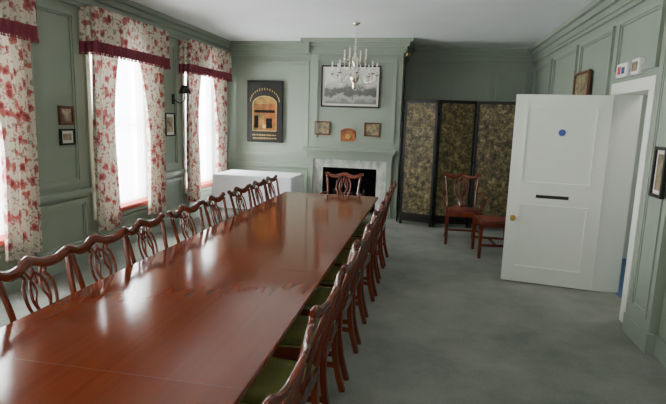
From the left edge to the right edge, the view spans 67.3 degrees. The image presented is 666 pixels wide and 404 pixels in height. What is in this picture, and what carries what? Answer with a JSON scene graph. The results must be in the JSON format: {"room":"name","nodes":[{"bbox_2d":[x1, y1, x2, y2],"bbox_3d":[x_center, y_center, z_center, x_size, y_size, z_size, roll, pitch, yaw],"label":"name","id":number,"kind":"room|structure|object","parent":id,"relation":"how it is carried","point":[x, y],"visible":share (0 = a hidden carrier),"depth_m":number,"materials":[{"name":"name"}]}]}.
{"room":"formal dining room","nodes":[
{"label":"formal dining room","id":0,"kind":"room"},
{"bbox_2d":[0,0,215,269],"bbox_3d":[-3.206,-0.640,4.353,0.350,3.050,10.930,3,10,10],"label":"wall","id":1,"kind":"structure","parent":0,"point":[62,227],"depth_m":5.30,"materials":[{"name":"green paint"}]},
{"bbox_2d":[0,151,4,250],"bbox_3d":[-3.201,-0.630,4.080,0.320,2.260,1.400,3,10,10],"label":"window","id":2,"kind":"structure","parent":1,"relation":"in","point":[1,191],"depth_m":4.71,"materials":[{"name":"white glass"}]},
{"bbox_2d":[0,234,4,246],"bbox_3d":[-3.193,0.427,4.247,0.220,0.059,1.200,3,10,10],"label":"seat cushion","id":3,"kind":"object","parent":1,"relation":"on","point":[2,237],"visible":0.22,"depth_m":4.59,"materials":[{"name":"fabric"}]},
{"bbox_2d":[0,0,38,42],"bbox_3d":[-2.942,-1.612,3.877,0.238,0.502,1.572,3,10,10],"label":"curtain pelmet","id":4,"kind":"object","parent":1,"relation":"hanging from","point":[17,17],"visible":0.95,"depth_m":4.40,"materials":[{"name":"fabric"}]},
{"bbox_2d":[0,32,42,261],"bbox_3d":[-2.911,-0.652,4.422,0.097,2.470,0.680,3,10,10],"label":"curtain","id":5,"kind":"object","parent":1,"relation":"hanging from","point":[18,136],"depth_m":4.58,"materials":[{"name":"multicoloured fabric"}]},
{"bbox_2d":[57,106,74,124],"bbox_3d":[-2.821,-0.915,5.291,0.030,0.200,0.220,3,10,10],"label":"framed print","id":6,"kind":"object","parent":1,"relation":"attached to","point":[66,115],"visible":1,"depth_m":5.28},
{"bbox_2d":[59,129,75,144],"bbox_3d":[-2.828,-0.693,5.327,0.030,0.170,0.220,3,10,10],"label":"framed print","id":7,"kind":"object","parent":1,"relation":"attached to","point":[66,136],"visible":1,"depth_m":5.32,"materials":[{"name":"black paint"}]},
{"bbox_2d":[91,52,121,232],"bbox_3d":[-2.617,-0.894,5.935,0.097,2.470,0.680,3,10,10],"label":"curtain","id":8,"kind":"object","parent":1,"relation":"hanging from","point":[104,68],"depth_m":5.80,"materials":[{"name":"multicoloured fabric"}]},
{"bbox_2d":[3,205,220,293],"bbox_3d":[-3.060,0.793,4.579,0.025,0.160,10.680,3,10,10],"label":"baseboard","id":9,"kind":"structure","parent":1,"relation":"attached to","point":[10,287],"depth_m":5.73,"materials":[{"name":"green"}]},
{"bbox_2d":[0,0,227,271],"bbox_3d":[-3.009,-0.573,4.351,0.045,2.550,10.680,3,10,10],"label":"trim","id":10,"kind":"structure","parent":1,"relation":"attached to","point":[40,5],"depth_m":5.39,"materials":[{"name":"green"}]},
{"bbox_2d":[83,52,147,221],"bbox_3d":[-2.757,-0.995,6.364,0.320,2.260,1.450,3,10,10],"label":"window","id":11,"kind":"structure","parent":1,"relation":"in","point":[129,106],"depth_m":6.60,"materials":[{"name":"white glass"}]},
{"bbox_2d":[78,6,170,68],"bbox_3d":[-2.497,-1.977,6.161,0.238,0.502,1.621,3,10,10],"label":"curtain pelmet","id":12,"kind":"object","parent":1,"relation":"hanging from","point":[103,31],"visible":0.99,"depth_m":5.82,"materials":[{"name":"multicoloured fabric"}]},
{"bbox_2d":[121,198,147,211],"bbox_3d":[-2.749,0.062,6.531,0.220,0.059,1.250,3,10,10],"label":"seat cushion","id":13,"kind":"object","parent":1,"relation":"on","point":[143,201],"visible":0.21,"depth_m":6.66,"materials":[{"name":"fabric"}]},
{"bbox_2d":[139,62,165,214],"bbox_3d":[-2.462,-1.021,6.730,0.097,2.470,0.680,3,10,10],"label":"curtain","id":14,"kind":"object","parent":1,"relation":"hanging from","point":[152,77],"depth_m":6.86,"materials":[{"name":"multicoloured fabric"}]},
{"bbox_2d":[165,113,175,135],"bbox_3d":[-2.415,-1.148,7.412,0.030,0.340,0.280,3,10,10],"label":"framed print","id":15,"kind":"object","parent":1,"relation":"attached to","point":[170,123],"visible":0.79,"depth_m":7.42,"materials":[{"name":"beige paper"}]},
{"bbox_2d":[172,85,190,103],"bbox_3d":[-2.249,-1.593,7.433,0.295,0.280,0.190,3,10,10],"label":"wall sconce","id":16,"kind":"object","parent":1,"relation":"attached to","point":[184,89],"visible":1,"depth_m":7.38,"materials":[{"name":"black metal"}]},
{"bbox_2d":[186,72,200,202],"bbox_3d":[-2.198,-1.238,8.088,0.097,2.470,0.680,3,10,10],"label":"curtain","id":17,"kind":"object","parent":1,"relation":"hanging from","point":[193,168],"depth_m":7.94,"materials":[{"name":"multicoloured fabric"}]},
{"bbox_2d":[181,72,211,194],"bbox_3d":[-2.338,-1.339,8.516,0.320,2.260,1.450,3,10,10],"label":"window","id":18,"kind":"structure","parent":1,"relation":"in","point":[205,101],"depth_m":8.82,"materials":[{"name":"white glass"}]},
{"bbox_2d":[179,39,231,81],"bbox_3d":[-2.079,-2.320,8.311,0.238,0.502,1.617,3,10,10],"label":"curtain pelmet","id":19,"kind":"object","parent":1,"relation":"hanging from","point":[197,58],"visible":0.99,"depth_m":7.95,"materials":[{"name":"multicoloured fabric"}]},
{"bbox_2d":[201,180,211,187],"bbox_3d":[-2.330,-0.282,8.684,0.220,0.059,1.250,3,10,10],"label":"seat cushion","id":20,"kind":"object","parent":1,"relation":"on","point":[206,183],"visible":0.21,"depth_m":8.80,"materials":[{"name":"fabric"}]},
{"bbox_2d":[212,77,226,172],"bbox_3d":[-2.043,-1.365,8.883,0.097,2.470,0.680,3,10,10],"label":"curtain","id":21,"kind":"object","parent":1,"relation":"hanging from","point":[219,86],"depth_m":8.97,"materials":[{"name":"multicoloured fabric"}]},
{"bbox_2d":[58,0,645,62],"bbox_3d":[-0.162,-1.915,4.005,5.600,0.240,11.500,3,10,10],"label":"trim","id":22,"kind":"structure","parent":1,"relation":"attached to","point":[596,13],"depth_m":8.32,"materials":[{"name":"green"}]},
{"bbox_2d":[0,207,665,403],"bbox_3d":[0.314,1.055,4.387,7.450,0.104,11.800,3,10,10],"label":"floor","id":23,"kind":"structure","parent":0,"point":[443,326],"depth_m":4.11,"materials":[{"name":"carpet"}]},
{"bbox_2d":[0,245,76,322],"bbox_3d":[-1.293,0.769,2.576,0.566,0.976,0.553,3,10,8],"label":"dining chair","id":24,"kind":"object","parent":23,"relation":"on","point":[26,262],"visible":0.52,"depth_m":2.54,"materials":[{"name":"brown wood"}]},
{"bbox_2d":[67,226,130,288],"bbox_3d":[-1.200,0.693,3.051,0.566,0.976,0.553,4,10,12],"label":"dining chair","id":25,"kind":"object","parent":23,"relation":"on","point":[92,239],"visible":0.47,"depth_m":3.03,"materials":[{"name":"brown wood"}]},
{"bbox_2d":[120,213,167,263],"bbox_3d":[-1.105,0.614,3.543,0.566,0.976,0.553,3,10,9],"label":"dining chair","id":26,"kind":"object","parent":23,"relation":"on","point":[134,229],"visible":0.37,"depth_m":3.53,"materials":[{"name":"brown wood"}]},
{"bbox_2d":[166,201,204,242],"bbox_3d":[-0.991,0.520,4.130,0.566,0.976,0.553,4,10,11],"label":"dining chair","id":27,"kind":"object","parent":23,"relation":"on","point":[177,214],"visible":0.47,"depth_m":4.10,"materials":[{"name":"brown wood"}]},
{"bbox_2d":[0,192,377,403],"bbox_3d":[-0.594,0.725,3.629,1.223,0.750,5.890,3,10,10],"label":"dining table","id":28,"kind":"object","parent":23,"relation":"on","point":[198,319],"visible":0.98,"depth_m":2.38,"materials":[{"name":"brown wood"}]},
{"bbox_2d":[201,192,228,227],"bbox_3d":[-0.883,0.432,4.683,0.566,0.976,0.553,3,9,7],"label":"dining chair","id":29,"kind":"object","parent":23,"relation":"on","point":[220,197],"visible":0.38,"depth_m":4.64,"materials":[{"name":"brown wood"}]},
{"bbox_2d":[227,184,252,215],"bbox_3d":[-0.767,0.336,5.282,0.566,0.976,0.553,4,10,12],"label":"dining chair","id":30,"kind":"object","parent":23,"relation":"on","point":[245,189],"visible":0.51,"depth_m":5.26,"materials":[{"name":"brown wood"}]},
{"bbox_2d":[211,170,304,214],"bbox_3d":[-1.247,-0.105,8.485,1.418,0.762,0.897,3,10,10],"label":"side table","id":31,"kind":"object","parent":23,"relation":"on","point":[224,181],"visible":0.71,"depth_m":8.13,"materials":[{"name":"white fabric"}]},
{"bbox_2d":[249,180,267,205],"bbox_3d":[-0.658,0.247,5.841,0.566,0.976,0.553,3,10,9],"label":"dining chair","id":32,"kind":"object","parent":23,"relation":"on","point":[256,184],"visible":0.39,"depth_m":5.81,"materials":[{"name":"brown wood"}]},
{"bbox_2d":[262,175,279,199],"bbox_3d":[-0.568,0.173,6.305,0.566,0.976,0.553,3,10,10],"label":"dining chair","id":33,"kind":"object","parent":23,"relation":"on","point":[268,178],"visible":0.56,"depth_m":6.31,"materials":[{"name":"brown wood"}]},
{"bbox_2d":[262,323,315,403],"bbox_3d":[-0.376,0.943,1.688,0.566,0.976,0.553,3,10,10],"label":"dining chair","id":34,"kind":"object","parent":23,"relation":"on","point":[287,394],"visible":1,"depth_m":1.53,"materials":[{"name":"brown wood"}]},
{"bbox_2d":[239,270,343,403],"bbox_3d":[-0.266,0.836,2.356,0.566,0.976,0.553,4,10,12],"label":"dining chair","id":35,"kind":"object","parent":23,"relation":"on","point":[276,372],"visible":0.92,"depth_m":2.30,"materials":[{"name":"brown wood"}]},
{"bbox_2d":[272,241,357,403],"bbox_3d":[-0.155,0.744,2.928,0.566,0.976,0.553,3,10,8],"label":"dining chair","id":36,"kind":"object","parent":23,"relation":"on","point":[289,348],"visible":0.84,"depth_m":2.77,"materials":[{"name":"brown wood"}]},
{"bbox_2d":[300,224,369,380],"bbox_3d":[-0.050,0.658,3.469,0.566,0.976,0.553,4,10,11],"label":"dining chair","id":37,"kind":"object","parent":23,"relation":"on","point":[321,294],"visible":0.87,"depth_m":3.35,"materials":[{"name":"brown wood"}]},
{"bbox_2d":[319,172,363,195],"bbox_3d":[0.098,0.103,6.846,0.611,0.976,0.566,3,10,10],"label":"armchair","id":38,"kind":"object","parent":23,"relation":"on","point":[327,174],"visible":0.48,"depth_m":7.00,"materials":[{"name":"brown wood"}]},
{"bbox_2d":[319,210,377,344],"bbox_3d":[0.053,0.574,3.997,0.566,0.976,0.553,3,10,9],"label":"dining chair","id":39,"kind":"object","parent":23,"relation":"on","point":[329,280],"visible":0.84,"depth_m":3.85,"materials":[{"name":"brown wood"}]},
{"bbox_2d":[302,147,396,218],"bbox_3d":[0.245,-0.312,8.662,1.640,1.200,0.450,3,10,10],"label":"fireplace","id":40,"kind":"object","parent":23,"relation":"on","point":[318,157],"visible":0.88,"depth_m":8.75,"materials":[{"name":"stone"}]},
{"bbox_2d":[333,188,365,195],"bbox_3d":[0.313,-0.021,9.126,0.600,0.480,0.334,3,10,10],"label":"grate","id":41,"kind":"object","parent":40,"relation":"in","point":[334,190],"visible":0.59,"depth_m":8.99,"materials":[{"name":"black metal"}]},
{"bbox_2d":[333,201,383,317],"bbox_3d":[0.158,0.487,4.538,0.566,0.976,0.553,4,10,12],"label":"dining chair","id":42,"kind":"object","parent":23,"relation":"on","point":[342,259],"visible":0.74,"depth_m":4.45,"materials":[{"name":"brown wood"}]},
{"bbox_2d":[344,192,389,295],"bbox_3d":[0.270,0.404,5.060,0.566,0.976,0.553,3,10,8],"label":"dining chair","id":43,"kind":"object","parent":23,"relation":"on","point":[373,265],"visible":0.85,"depth_m":4.89,"materials":[{"name":"brown wood"}]},
{"bbox_2d":[353,186,392,278],"bbox_3d":[0.365,0.318,5.600,0.566,0.976,0.553,3,10,10],"label":"dining chair","id":44,"kind":"object","parent":23,"relation":"on","point":[359,233],"visible":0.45,"depth_m":5.57,"materials":[{"name":"brown wood"}]},
{"bbox_2d":[360,181,396,265],"bbox_3d":[0.469,0.241,6.083,0.566,0.976,0.553,3,10,10],"label":"dining chair","id":45,"kind":"object","parent":23,"relation":"on","point":[366,221],"visible":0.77,"depth_m":5.96,"materials":[{"name":"brown wood"}]},
{"bbox_2d":[396,53,409,220],"bbox_3d":[1.153,-1.065,8.445,0.144,2.812,0.097,-7,13,-42],"label":"pole","id":46,"kind":"object","parent":23,"relation":"on","point":[407,53],"visible":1,"depth_m":8.43,"materials":[{"name":"black paint"}]},
{"bbox_2d":[399,99,515,227],"bbox_3d":[1.988,-0.590,8.057,1.768,2.050,0.201,3,10,10],"label":"folding screen","id":47,"kind":"object","parent":23,"relation":"on","point":[455,139],"visible":0.88,"depth_m":8.02,"materials":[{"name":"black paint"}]},
{"bbox_2d":[442,173,486,243],"bbox_3d":[1.873,0.091,7.241,0.611,0.976,0.566,3,9,7],"label":"armchair","id":48,"kind":"object","parent":23,"relation":"on","point":[460,210],"visible":0.99,"depth_m":7.24,"materials":[{"name":"brown wood"}]},
{"bbox_2d":[471,215,505,258],"bbox_3d":[2.164,0.217,6.531,0.566,0.976,0.553,3,9,6],"label":"dining chair","id":49,"kind":"object","parent":23,"relation":"on","point":[484,221],"visible":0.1,"depth_m":6.39,"materials":[{"name":"brown wood"}]},
{"bbox_2d":[132,0,592,47],"bbox_3d":[-0.231,-2.088,3.991,6.150,0.100,11.800,3,10,10],"label":"ceiling","id":50,"kind":"structure","parent":0,"point":[431,23],"depth_m":6.72,"materials":[{"name":"paint"}]},
{"bbox_2d":[330,22,378,89],"bbox_3d":[0.314,-2.062,7.086,0.666,0.930,0.666,5,10,19],"label":"chandelier","id":51,"kind":"object","parent":50,"relation":"hanging from","point":[354,76],"visible":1,"depth_m":7.07,"materials":[{"name":"glass"}]},
{"bbox_2d":[227,54,534,218],"bbox_3d":[0.710,-1.346,9.325,6.150,3.050,1.330,3,10,10],"label":"wall","id":52,"kind":"structure","parent":0,"point":[430,85],"depth_m":9.24,"materials":[{"name":"green paint"}]},
{"bbox_2d":[247,80,282,142],"bbox_3d":[-1.264,-1.676,9.281,0.690,1.120,0.056,3,10,10],"label":"signboard","id":53,"kind":"object","parent":52,"relation":"attached to","point":[264,98],"visible":1,"depth_m":9.26,"materials":[{"name":"black paint"}]},
{"bbox_2d":[314,121,329,134],"bbox_3d":[-0.188,-1.301,8.803,0.280,0.240,0.030,3,10,10],"label":"framed print","id":54,"kind":"object","parent":52,"relation":"attached to","point":[323,126],"visible":1,"depth_m":8.80},
{"bbox_2d":[340,128,355,141],"bbox_3d":[0.260,-1.173,8.734,0.286,0.235,0.036,3,10,10],"label":"wooden plaque","id":55,"kind":"object","parent":52,"relation":"attached to","point":[345,136],"visible":1,"depth_m":8.72,"materials":[{"name":"brown wood"}]},
{"bbox_2d":[321,65,380,107],"bbox_3d":[0.299,-1.978,8.570,1.020,0.700,0.030,3,10,10],"label":"engraving","id":56,"kind":"object","parent":52,"relation":"attached to","point":[333,94],"visible":0.98,"depth_m":8.58,"materials":[{"name":"grey paper"}]},
{"bbox_2d":[364,122,380,136],"bbox_3d":[0.675,-1.249,8.644,0.280,0.240,0.030,3,10,10],"label":"framed print","id":57,"kind":"object","parent":52,"relation":"attached to","point":[370,129],"visible":1,"depth_m":8.64},
{"bbox_2d":[228,58,528,201],"bbox_3d":[0.765,-1.273,9.233,5.600,2.540,1.210,3,10,10],"label":"trim","id":58,"kind":"structure","parent":52,"relation":"attached to","point":[318,60],"depth_m":9.25,"materials":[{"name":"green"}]},
{"bbox_2d":[534,0,665,340],"bbox_3d":[2.643,-0.357,3.708,0.200,3.050,11.500,3,10,10],"label":"wall","id":59,"kind":"structure","parent":0,"point":[639,36],"depth_m":5.35,"materials":[{"name":"green paint"}]},
{"bbox_2d":[501,94,613,289],"bbox_3d":[2.317,-0.100,5.238,0.908,2.000,0.179,5,10,19],"label":"door","id":60,"kind":"structure","parent":59,"relation":"in","point":[560,143],"depth_m":5.21,"materials":[{"name":"white paint"}]},
{"bbox_2d":[572,69,591,94],"bbox_3d":[2.982,-1.411,6.000,0.030,0.300,0.600,3,10,10],"label":"framed print","id":61,"kind":"object","parent":59,"relation":"attached to","point":[581,86],"visible":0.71,"depth_m":5.96},
{"bbox_2d":[532,0,665,354],"bbox_3d":[2.492,-0.248,3.755,0.100,2.810,11.500,3,10,10],"label":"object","id":62,"kind":"structure","parent":59,"relation":"attached to","point":[641,323],"depth_m":3.95,"materials":[{"name":"grey"}]},
{"bbox_2d":[616,62,631,78],"bbox_3d":[2.749,-1.242,4.722,0.064,0.130,0.260,3,10,10],"label":"panel","id":63,"kind":"object","parent":59,"relation":"attached to","point":[623,69],"visible":0.91,"depth_m":4.66,"materials":[{"name":"white plastic"}]},
{"bbox_2d":[591,75,658,321],"bbox_3d":[2.805,-0.048,4.685,0.260,2.130,1.020,3,10,10],"label":"trim","id":64,"kind":"structure","parent":59,"relation":"attached to","point":[628,95],"depth_m":5.00,"materials":[{"name":"white wood"}]},
{"bbox_2d":[630,57,645,74],"bbox_3d":[2.698,-1.200,4.429,0.054,0.140,0.180,3,10,10],"label":"box","id":65,"kind":"object","parent":59,"relation":"attached to","point":[636,63],"visible":0.98,"depth_m":4.37,"materials":[{"name":"white plastic"}]},
{"bbox_2d":[626,308,665,367],"bbox_3d":[2.490,1.061,3.965,0.025,0.160,11.500,3,10,10],"label":"baseboard","id":66,"kind":"structure","parent":59,"relation":"attached to","point":[659,352],"depth_m":3.71,"materials":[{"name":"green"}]},
{"bbox_2d":[648,146,665,198],"bbox_3d":[2.439,-0.222,3.739,0.030,0.380,0.200,3,10,10],"label":"framed print","id":67,"kind":"object","parent":59,"relation":"attached to","point":[657,185],"visible":1,"depth_m":3.74,"materials":[{"name":"black paint"}]},
{"bbox_2d":[622,95,647,258],"bbox_3d":[3.572,-0.303,4.619,1.300,2.700,3.800,3,10,10],"label":"wall","id":68,"kind":"structure","parent":0,"point":[645,97],"depth_m":6.41,"materials":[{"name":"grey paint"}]}
]}

